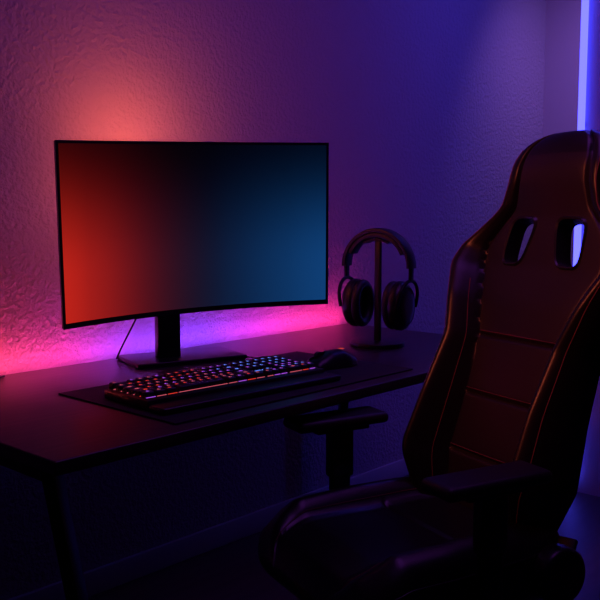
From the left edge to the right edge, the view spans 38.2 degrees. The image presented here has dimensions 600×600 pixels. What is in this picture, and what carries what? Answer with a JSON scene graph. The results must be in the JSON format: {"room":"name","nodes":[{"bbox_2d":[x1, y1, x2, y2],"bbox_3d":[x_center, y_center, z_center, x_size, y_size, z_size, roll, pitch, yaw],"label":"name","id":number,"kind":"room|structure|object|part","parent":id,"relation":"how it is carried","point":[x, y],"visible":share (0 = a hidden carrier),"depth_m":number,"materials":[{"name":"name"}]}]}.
{"room":"gaming room","nodes":[
{"label":"gaming room","id":0,"kind":"room"},
{"bbox_2d":[0,0,545,599],"bbox_3d":[-0.751,-0.366,2.559,0.100,2.600,6.190,5,8,42],"label":"wall","id":1,"kind":"structure","parent":0,"point":[425,110],"depth_m":3.11,"materials":[{"name":"grey paint"}]},
{"bbox_2d":[8,458,408,599],"bbox_3d":[-0.709,0.891,2.650,0.015,0.080,5.990,5,8,42],"label":"baseboard","id":2,"kind":"structure","parent":1,"relation":"attached to","point":[100,579],"depth_m":2.97,"materials":[{"name":"grey paint"}]},
{"bbox_2d":[88,475,599,599],"bbox_3d":[0.925,1.135,1.168,4.650,0.100,6.190,5,8,42],"label":"floor","id":3,"kind":"structure","parent":0,"point":[234,570],"depth_m":2.86,"materials":[{"name":"brown wood"}]},
{"bbox_2d":[0,323,442,599],"bbox_3d":[-0.098,0.568,2.524,0.919,0.752,1.840,5,8,42],"label":"desk","id":4,"kind":"object","parent":3,"relation":"on","point":[46,435],"visible":0.51,"depth_m":1.94,"materials":[{"name":"brown wood"}]},
{"bbox_3d":[-0.398,0.673,1.634,0.155,0.728,0.040,1,6,10],"label":"leg","id":5,"kind":"part","parent":4,"relation":"part of","materials":[{"name":"black metal"}]},
{"bbox_2d":[54,140,328,368],"bbox_3d":[-0.330,-0.141,2.557,0.832,0.651,0.277,-3,7,-30],"label":"computer monitor","id":6,"kind":"object","parent":4,"relation":"on","point":[163,231],"visible":1,"depth_m":2.50,"materials":[{"name":"black plastic"}]},
{"bbox_2d":[104,356,340,414],"bbox_3d":[-0.178,0.203,2.163,0.567,0.038,0.242,-6,8,-44],"label":"keyboard","id":7,"kind":"object","parent":4,"relation":"on","point":[175,392],"visible":1,"depth_m":2.10,"materials":[{"name":"black plastic"}]},
{"bbox_2d":[59,351,412,424],"bbox_3d":[-0.136,0.213,2.288,0.448,0.004,0.860,5,8,42],"label":"desk mat","id":8,"kind":"object","parent":4,"relation":"on","point":[364,371],"depth_m":2.11,"materials":[{"name":"black fabric"}]},
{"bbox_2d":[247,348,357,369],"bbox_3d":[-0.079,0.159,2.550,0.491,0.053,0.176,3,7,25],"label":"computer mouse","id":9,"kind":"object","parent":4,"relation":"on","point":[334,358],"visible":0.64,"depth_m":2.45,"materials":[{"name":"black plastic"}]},
{"bbox_3d":[0.163,0.487,3.418,0.101,0.726,0.042,-1,6,-14],"label":"leg","id":10,"kind":"part","parent":4,"relation":"part of","materials":[{"name":"black metal"}]},
{"bbox_2d":[351,238,404,348],"bbox_3d":[0.259,-0.030,2.883,0.180,0.365,0.180,4,7,36],"label":"stand","id":11,"kind":"object","parent":4,"relation":"on","point":[376,342],"visible":0.95,"depth_m":2.87,"materials":[{"name":"black plastic"}]},
{"bbox_2d":[337,228,418,330],"bbox_3d":[0.259,-0.072,2.878,0.267,0.334,0.140,4,7,36],"label":"headphones","id":12,"kind":"object","parent":11,"relation":"on","point":[398,304],"visible":0.99,"depth_m":2.84,"materials":[{"name":"black plastic"}]},
{"bbox_2d":[342,279,365,325],"bbox_3d":[0.183,0.008,2.944,0.046,0.162,0.124,4,7,36],"label":"ear cup","id":13,"kind":"object","parent":12,"relation":"on","point":[349,292],"depth_m":2.90,"materials":[{"name":"black plastic"}]},
{"bbox_2d":[351,279,373,326],"bbox_3d":[0.211,0.010,2.923,0.032,0.160,0.124,4,7,36],"label":"cushion","id":14,"kind":"object","parent":12,"relation":"on","point":[362,293],"depth_m":2.91,"materials":[{"name":"black leather"}]},
{"bbox_2d":[349,233,403,255],"bbox_3d":[0.259,-0.187,2.866,0.216,0.074,0.046,4,7,36],"label":"cushion","id":15,"kind":"object","parent":12,"relation":"on","point":[396,239],"depth_m":2.85,"materials":[{"name":"black leather"}]},
{"bbox_2d":[381,281,395,328],"bbox_3d":[0.308,0.018,2.852,0.032,0.160,0.124,4,7,36],"label":"cushion","id":16,"kind":"object","parent":12,"relation":"on","point":[389,291],"depth_m":2.80,"materials":[{"name":"black leather"}]},
{"bbox_2d":[387,281,414,330],"bbox_3d":[0.336,0.020,2.831,0.046,0.162,0.124,4,7,36],"label":"ear cup","id":17,"kind":"object","parent":12,"relation":"on","point":[400,296],"depth_m":2.80,"materials":[{"name":"black plastic"}]},
{"bbox_3d":[0.351,0.021,2.820,0.004,0.126,0.094,4,7,36],"label":"cup trim","id":18,"kind":"part","parent":12,"relation":"part of","materials":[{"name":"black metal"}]},
{"bbox_2d":[258,130,599,599],"bbox_3d":[0.338,0.303,1.976,0.796,1.388,0.655,-3,7,-29],"label":"gaming chair","id":19,"kind":"object","parent":3,"relation":"on","point":[494,440],"visible":0.99,"depth_m":1.97,"materials":[{"name":"black leather"}]},
{"bbox_3d":[0.100,0.487,2.184,0.052,0.200,0.026,-3,7,-29],"label":"arm post","id":20,"kind":"part","parent":19,"relation":"part of","materials":[{"name":"black plastic"}]},
{"bbox_3d":[0.095,0.316,2.164,0.150,0.014,0.060,-3,7,-29],"label":"arm pad plate","id":21,"kind":"part","parent":19,"relation":"part of","materials":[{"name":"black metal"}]},
{"bbox_3d":[0.237,0.556,1.946,0.565,0.182,0.540,-3,7,-29],"label":"seat","id":22,"kind":"part","parent":19,"relation":"part of","materials":[{"name":"black leather"}]},
{"bbox_3d":[0.374,0.210,2.173,0.037,0.550,0.068,14,-2,-29],"label":"stitch panel","id":23,"kind":"part","parent":19,"relation":"part of","materials":[{"name":"black leather"}]},
{"bbox_3d":[0.371,0.538,1.697,0.052,0.200,0.026,-3,7,-29],"label":"arm post","id":24,"kind":"part","parent":19,"relation":"part of","materials":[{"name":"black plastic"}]},
{"bbox_3d":[0.366,0.367,1.677,0.150,0.014,0.060,-3,7,-29],"label":"arm pad plate","id":25,"kind":"part","parent":19,"relation":"part of","materials":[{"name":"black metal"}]},
{"bbox_3d":[0.506,0.054,2.043,0.195,0.963,0.568,14,-2,-29],"label":"backrest","id":26,"kind":"part","parent":19,"relation":"part of","materials":[{"name":"black leather"}]},
{"bbox_3d":[0.557,-0.141,2.143,0.056,0.132,0.103,14,-2,-29],"label":"slot frame","id":27,"kind":"part","parent":19,"relation":"part of","materials":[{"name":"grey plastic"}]},
{"bbox_3d":[0.634,-0.127,2.005,0.056,0.132,0.103,14,-2,-29],"label":"slot frame","id":28,"kind":"part","parent":19,"relation":"part of","materials":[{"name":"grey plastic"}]},
{"bbox_2d":[542,0,581,266],"bbox_3d":[2.984,-0.439,3.260,4.450,2.600,0.100,5,8,42],"label":"wall","id":29,"kind":"structure","parent":0,"point":[563,17],"depth_m":4.59,"materials":[{"name":"grey paint"}]},
{"bbox_2d":[577,0,599,496],"bbox_3d":[2.599,-0.347,2.369,3.805,2.600,0.120,5,8,42],"label":"wall","id":30,"kind":"structure","parent":0,"point":[589,482],"depth_m":3.55,"materials":[{"name":"paint"}]},
{"bbox_2d":[573,0,588,265],"bbox_3d":[1.156,-0.473,3.583,0.026,2.500,0.034,5,8,42],"label":"tube","id":31,"kind":"object","parent":30,"relation":"attached to","point":[585,3],"depth_m":3.53,"materials":[{"name":"plastic"}]}
]}

